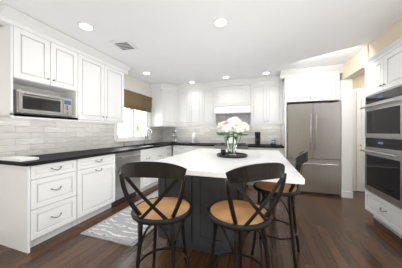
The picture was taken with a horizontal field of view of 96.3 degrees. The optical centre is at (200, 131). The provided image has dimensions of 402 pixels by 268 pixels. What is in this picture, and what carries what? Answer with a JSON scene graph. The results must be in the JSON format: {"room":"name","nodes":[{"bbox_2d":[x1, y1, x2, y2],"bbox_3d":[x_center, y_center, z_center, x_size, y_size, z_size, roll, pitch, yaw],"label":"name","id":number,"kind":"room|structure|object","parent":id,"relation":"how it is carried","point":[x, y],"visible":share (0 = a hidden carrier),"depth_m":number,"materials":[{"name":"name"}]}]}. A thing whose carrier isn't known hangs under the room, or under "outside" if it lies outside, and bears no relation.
{"room":"kitchen","nodes":[
{"label":"kitchen","id":0,"kind":"room"},
{"bbox_2d":[13,89,71,116],"bbox_3d":[-2.015,-0.335,2.283,0.323,0.262,0.610,0,0,18],"label":"microwave","id":1,"kind":"object","parent":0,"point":[28,102],"visible":0.75,"depth_m":2.16,"materials":[{"name":"silver metal"}]},
{"bbox_2d":[0,24,162,155],"bbox_3d":[-2.309,-0.025,2.223,0.150,2.490,7.150,0,0,18],"label":"wall","id":2,"kind":"structure","parent":0,"point":[134,83],"depth_m":4.03,"materials":[{"name":"beige paint"}]},
{"bbox_2d":[0,12,79,91],"bbox_3d":[-2.029,-0.923,2.292,0.330,0.686,0.710,0,0,18],"label":"upper cabinet","id":3,"kind":"object","parent":2,"relation":"attached to","point":[36,56],"depth_m":2.11,"materials":[{"name":"white wood"}]},
{"bbox_2d":[0,119,113,156],"bbox_3d":[-2.034,0.078,2.788,0.005,0.448,1.757,0,0,18],"label":"backsplash","id":4,"kind":"structure","parent":2,"relation":"attached to","point":[23,138],"depth_m":2.52,"materials":[{"name":"tile"}]},
{"bbox_2d":[56,44,123,123],"bbox_3d":[-1.781,-0.723,3.034,0.330,1.086,0.976,0,0,18],"label":"upper cabinet","id":5,"kind":"object","parent":2,"relation":"attached to","point":[100,98],"depth_m":2.89,"materials":[{"name":"white wood"}]},
{"bbox_2d":[114,140,149,146],"bbox_3d":[-1.556,0.254,4.217,0.005,0.097,1.254,0,0,18],"label":"backsplash","id":6,"kind":"structure","parent":2,"relation":"attached to","point":[127,143],"depth_m":4.08,"materials":[{"name":"tile"}]},
{"bbox_2d":[114,86,151,141],"bbox_3d":[-1.600,-0.400,4.231,0.180,1.200,1.250,0,0,18],"label":"window","id":7,"kind":"structure","parent":2,"relation":"in","point":[135,125],"depth_m":4.22,"materials":[{"name":"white glass"}]},
{"bbox_2d":[124,89,151,112],"bbox_3d":[-1.510,-0.711,4.201,0.050,0.397,1.210,0,0,18],"label":"woven shade","id":8,"kind":"object","parent":7,"relation":"attached to","point":[136,101],"visible":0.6,"depth_m":4.21,"materials":[{"name":"brown wicker"}]},
{"bbox_2d":[150,127,162,142],"bbox_3d":[-1.253,0.078,5.123,0.005,0.448,0.655,0,0,18],"label":"backsplash","id":9,"kind":"structure","parent":2,"relation":"attached to","point":[157,135],"depth_m":5.09,"materials":[{"name":"tile"}]},
{"bbox_2d":[0,184,401,267],"bbox_3d":[0.743,1.270,1.544,6.370,0.100,7.800,0,0,18],"label":"floor","id":10,"kind":"structure","parent":0,"point":[339,231],"depth_m":1.92,"materials":[{"name":"brown wood"}]},
{"bbox_2d":[0,160,83,252],"bbox_3d":[-1.928,0.780,2.170,0.600,0.880,0.572,0,0,18],"label":"base cabinet","id":11,"kind":"object","parent":10,"relation":"on","point":[43,197],"depth_m":1.93,"materials":[{"name":"white wood"}]},
{"bbox_2d":[0,144,167,167],"bbox_3d":[-1.431,0.322,3.600,0.635,0.035,3.668,0,0,18],"label":"countertop","id":12,"kind":"structure","parent":11,"relation":"on","point":[54,158],"depth_m":2.28,"materials":[{"name":"black stone"}]},
{"bbox_2d":[136,144,147,147],"bbox_3d":[-1.254,0.436,4.153,0.444,0.217,0.784,0,0,18],"label":"sink","id":13,"kind":"object","parent":12,"relation":"in","point":[141,145],"depth_m":4.22,"materials":[{"name":"silver metal"}]},
{"bbox_2d":[84,152,115,220],"bbox_3d":[-1.756,0.780,2.685,0.600,0.880,0.643,0,0,18],"label":"base cabinet","id":14,"kind":"object","parent":10,"relation":"on","point":[99,171],"depth_m":2.61,"materials":[{"name":"white wood"}]},
{"bbox_2d":[80,190,157,246],"bbox_3d":[-0.738,1.214,3.057,0.760,0.011,2.170,0,0,18],"label":"rug","id":15,"kind":"object","parent":10,"relation":"on","point":[120,227],"visible":0.39,"depth_m":2.23,"materials":[{"name":"grey fabric"}]},
{"bbox_2d":[116,148,143,203],"bbox_3d":[-1.555,0.780,3.284,0.600,0.880,0.754,0,0,18],"label":"dishwasher","id":16,"kind":"object","parent":10,"relation":"on","point":[122,158],"depth_m":3.17,"materials":[{"name":"grey metal"}]},
{"bbox_2d":[144,148,155,190],"bbox_3d":[-1.373,0.780,3.828,0.600,0.880,0.527,0,0,18],"label":"base cabinet","id":17,"kind":"object","parent":10,"relation":"on","point":[149,153],"depth_m":3.80,"materials":[{"name":"white wood"}]},
{"bbox_2d":[119,161,192,267],"bbox_3d":[-0.268,0.697,1.288,0.480,1.050,0.511,0,0,18],"label":"stool","id":18,"kind":"object","parent":10,"relation":"on","point":[160,211],"visible":1,"depth_m":1.14,"materials":[{"name":"metal"}]},
{"bbox_2d":[156,148,167,184],"bbox_3d":[-1.234,0.780,4.243,0.600,0.880,0.590,0,0,18],"label":"base cabinet","id":19,"kind":"object","parent":10,"relation":"on","point":[161,153],"depth_m":4.21,"materials":[{"name":"white wood"}]},
{"bbox_2d":[168,144,171,156],"bbox_3d":[-1.119,0.780,4.587,0.600,0.880,0.392,0,0,18],"label":"base cabinet","id":20,"kind":"object","parent":10,"relation":"on","point":[169,145],"depth_m":4.59,"materials":[{"name":"white wood"}]},
{"bbox_2d":[173,147,191,155],"bbox_3d":[-0.363,0.780,4.864,0.567,0.880,0.599,0,0,18],"label":"base cabinet","id":21,"kind":"object","parent":10,"relation":"on","point":[179,148],"depth_m":4.60,"materials":[{"name":"white wood"}]},
{"bbox_2d":[172,143,215,146],"bbox_3d":[-0.109,0.322,4.760,1.110,0.036,0.634,0,0,18],"label":"countertop","id":22,"kind":"structure","parent":21,"relation":"on","point":[176,144],"depth_m":4.52,"materials":[{"name":"black stone"}]},
{"bbox_2d":[192,132,195,142],"bbox_3d":[-0.187,0.143,4.861,0.150,0.320,0.150,0,0,18],"label":"paper towel","id":23,"kind":"object","parent":22,"relation":"on","point":[193,137],"visible":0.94,"depth_m":4.81,"materials":[{"name":"white paper"}]},
{"bbox_2d":[192,143,218,150],"bbox_3d":[0.132,0.780,4.698,0.608,0.880,0.599,0,0,18],"label":"base cabinet","id":24,"kind":"object","parent":10,"relation":"on","point":[193,148],"depth_m":4.45,"materials":[{"name":"white wood"}]},
{"bbox_2d":[158,176,275,256],"bbox_3d":[0.369,0.783,2.422,1.268,0.874,1.503,0,0,18],"label":"kitchen island","id":25,"kind":"object","parent":10,"relation":"on","point":[202,191],"depth_m":1.76,"materials":[{"name":"black wood"}]},
{"bbox_2d":[154,148,304,183],"bbox_3d":[0.339,0.324,2.275,1.340,0.040,1.870,0,0,18],"label":"island countertop","id":26,"kind":"structure","parent":25,"relation":"on","point":[203,161],"depth_m":1.80,"materials":[{"name":"white stone"}]},
{"bbox_2d":[216,117,249,157],"bbox_3d":[0.401,0.057,2.275,0.412,0.492,0.415,0,0,18],"label":"flower vase","id":27,"kind":"object","parent":26,"relation":"on","point":[236,126],"visible":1,"depth_m":2.19,"materials":[{"name":"clear glass"}]},
{"bbox_2d":[214,143,248,185],"bbox_3d":[0.769,0.750,4.426,0.760,0.940,0.692,0,0,18],"label":"range","id":28,"kind":"object","parent":10,"relation":"on","point":[242,146],"visible":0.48,"depth_m":4.21,"materials":[{"name":"silver metal"}]},
{"bbox_2d":[207,162,286,267],"bbox_3d":[0.278,0.697,1.222,0.554,1.050,0.560,0,0,18],"label":"stool","id":29,"kind":"object","parent":10,"relation":"on","point":[248,215],"visible":1,"depth_m":1.08,"materials":[{"name":"metal"}]},
{"bbox_2d":[248,147,267,184],"bbox_3d":[1.359,0.780,4.287,0.435,0.880,0.599,0,0,18],"label":"base cabinet","id":30,"kind":"object","parent":10,"relation":"on","point":[249,148],"depth_m":4.03,"materials":[{"name":"white wood"}]},
{"bbox_2d":[248,144,283,146],"bbox_3d":[1.503,0.322,4.221,0.754,0.036,0.634,0,0,18],"label":"countertop","id":31,"kind":"structure","parent":30,"relation":"on","point":[250,145],"depth_m":4.07,"materials":[{"name":"black stone"}]},
{"bbox_2d":[255,132,260,144],"bbox_3d":[1.357,0.153,4.307,0.130,0.300,0.170,0,0,18],"label":"coffee maker","id":32,"kind":"object","parent":31,"relation":"on","point":[257,138],"visible":1,"depth_m":4.24,"materials":[{"name":"black plastic"}]},
{"bbox_2d":[268,147,283,155],"bbox_3d":[1.658,0.780,4.187,0.435,0.880,0.599,0,0,18],"label":"base cabinet","id":33,"kind":"object","parent":10,"relation":"on","point":[281,149],"depth_m":3.86,"materials":[{"name":"white wood"}]},
{"bbox_2d":[251,150,307,267],"bbox_3d":[0.770,0.697,1.788,0.515,1.050,0.485,0,0,18],"label":"stool","id":34,"kind":"object","parent":10,"relation":"on","point":[290,191],"visible":0.79,"depth_m":1.67,"materials":[{"name":"metal"}]},
{"bbox_2d":[287,102,340,195],"bbox_3d":[2.297,0.330,3.839,0.906,1.780,0.802,0,0,18],"label":"fridge","id":35,"kind":"object","parent":10,"relation":"on","point":[314,129],"visible":0.92,"depth_m":3.49,"materials":[{"name":"silver metal"}]},
{"bbox_2d":[360,37,401,238],"bbox_3d":[2.474,0.120,2.120,0.693,2.200,0.850,0,0,18],"label":"tall cabinet","id":36,"kind":"object","parent":10,"relation":"on","point":[383,136],"visible":1,"depth_m":2.16,"materials":[{"name":"white wood"}]},
{"bbox_2d":[0,0,401,84],"bbox_3d":[0.743,-1.320,1.544,6.370,0.100,7.800,0,0,18],"label":"ceiling","id":37,"kind":"structure","parent":0,"point":[177,42],"depth_m":2.27,"materials":[{"name":"white paint"}]},
{"bbox_2d":[78,21,93,30],"bbox_3d":[-1.370,-1.265,2.146,0.158,0.030,0.158,0,0,18],"label":"recessed light","id":38,"kind":"object","parent":37,"relation":"in","point":[86,26],"visible":0.85,"depth_m":2.14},
{"bbox_2d":[109,39,139,50],"bbox_3d":[-1.113,-1.260,2.629,0.300,0.018,0.300,0,0,11],"label":"ceiling vent","id":39,"kind":"object","parent":37,"relation":"in","point":[125,45],"visible":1,"depth_m":2.60,"materials":[{"name":"white metal"}]},
{"bbox_2d":[214,17,227,26],"bbox_3d":[0.227,-1.265,2.065,0.158,0.030,0.158,0,0,18],"label":"recessed light","id":40,"kind":"object","parent":37,"relation":"in","point":[220,21],"visible":0.98,"depth_m":2.06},
{"bbox_2d":[163,80,283,142],"bbox_3d":[0.968,-0.025,4.817,4.420,2.490,0.150,0,0,18],"label":"wall","id":41,"kind":"structure","parent":0,"point":[204,126],"depth_m":5.09,"materials":[{"name":"white paint"}]},
{"bbox_2d":[149,84,180,126],"bbox_3d":[-0.921,-0.723,5.043,0.689,1.086,0.612,0,0,18],"label":"upper cabinet","id":42,"kind":"object","parent":41,"relation":"attached to","point":[164,96],"depth_m":4.82,"materials":[{"name":"white wood"}]},
{"bbox_2d":[177,84,192,125],"bbox_3d":[-0.439,-0.723,5.000,0.475,1.086,0.389,0,0,18],"label":"upper cabinet","id":43,"kind":"object","parent":41,"relation":"attached to","point":[184,91],"depth_m":4.85,"materials":[{"name":"white wood"}]},
{"bbox_2d":[193,84,208,125],"bbox_3d":[-0.090,-0.723,4.915,0.485,1.086,0.330,0,0,18],"label":"upper cabinet","id":44,"kind":"object","parent":41,"relation":"attached to","point":[198,89],"depth_m":4.73,"materials":[{"name":"white wood"}]},
{"bbox_2d":[205,82,218,125],"bbox_3d":[0.225,-0.723,4.809,0.424,1.086,0.330,0,0,18],"label":"upper cabinet","id":45,"kind":"object","parent":41,"relation":"attached to","point":[210,119],"depth_m":4.64,"materials":[{"name":"white wood"}]},
{"bbox_2d":[163,126,280,143],"bbox_3d":[0.410,0.078,4.918,3.264,0.448,0.005,0,0,18],"label":"backsplash","id":46,"kind":"structure","parent":41,"relation":"attached to","point":[210,135],"depth_m":4.93,"materials":[{"name":"tile"}]},
{"bbox_2d":[213,78,252,103],"bbox_3d":[0.826,-0.973,4.582,0.861,0.586,0.380,0,0,18],"label":"upper cabinet","id":47,"kind":"object","parent":41,"relation":"attached to","point":[224,91],"depth_m":4.40,"materials":[{"name":"white wood"}]},
{"bbox_2d":[213,100,252,115],"bbox_3d":[0.806,-0.565,4.520,0.861,0.230,0.510,0,0,18],"label":"range hood","id":48,"kind":"object","parent":41,"relation":"attached to","point":[218,109],"depth_m":4.34,"materials":[{"name":"white wood"}]},
{"bbox_2d":[219,115,250,125],"bbox_3d":[0.886,-0.289,4.758,0.856,0.285,0.005,0,0,18],"label":"backsplash","id":49,"kind":"structure","parent":41,"relation":"attached to","point":[245,118],"depth_m":4.70,"materials":[{"name":"tile"}]},
{"bbox_2d":[249,76,268,123],"bbox_3d":[1.438,-0.723,4.403,0.413,1.086,0.330,0,0,18],"label":"upper cabinet","id":50,"kind":"object","parent":41,"relation":"attached to","point":[263,101],"depth_m":4.24,"materials":[{"name":"white wood"}]},
{"bbox_2d":[269,76,284,123],"bbox_3d":[1.714,-0.723,4.311,0.413,1.086,0.330,0,0,18],"label":"upper cabinet","id":51,"kind":"object","parent":41,"relation":"attached to","point":[276,83],"depth_m":4.13,"materials":[{"name":"white wood"}]},
{"bbox_2d":[285,68,316,107],"bbox_3d":[2.131,-0.941,3.978,0.528,0.651,0.697,0,0,18],"label":"upper cabinet","id":52,"kind":"object","parent":41,"relation":"attached to","point":[300,83],"depth_m":3.64,"materials":[{"name":"white wood"}]},
{"bbox_2d":[317,64,340,102],"bbox_3d":[2.515,-0.941,3.849,0.527,0.651,0.697,0,0,18],"label":"upper cabinet","id":53,"kind":"object","parent":41,"relation":"attached to","point":[328,78],"depth_m":3.49,"materials":[{"name":"white wood"}]},
{"bbox_2d":[352,73,364,88],"bbox_3d":[3.843,-0.025,3.602,1.797,2.490,0.150,0,0,18],"label":"wall","id":54,"kind":"structure","parent":0,"point":[358,82],"depth_m":3.71,"materials":[{"name":"beige paint"}]},
{"bbox_2d":[340,44,368,79],"bbox_3d":[2.741,-1.127,3.323,0.170,0.285,1.557,0,0,18],"label":"header","id":55,"kind":"object","parent":54,"relation":"attached to","point":[353,68],"visible":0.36,"depth_m":2.97,"materials":[{"name":"beige paint"}]},
{"bbox_2d":[352,88,366,191],"bbox_3d":[3.579,0.160,3.575,0.980,2.120,0.061,0,0,18],"label":"hall door","id":56,"kind":"structure","parent":54,"relation":"in","point":[358,141],"depth_m":3.69,"materials":[{"name":"white wood"}]},
{"bbox_2d":[369,18,401,57],"bbox_3d":[2.364,-1.127,2.165,0.150,0.285,0.873,0,0,18],"label":"soffit","id":57,"kind":"structure","parent":0,"point":[390,35],"depth_m":2.24,"materials":[{"name":"beige paint"}]}
]}

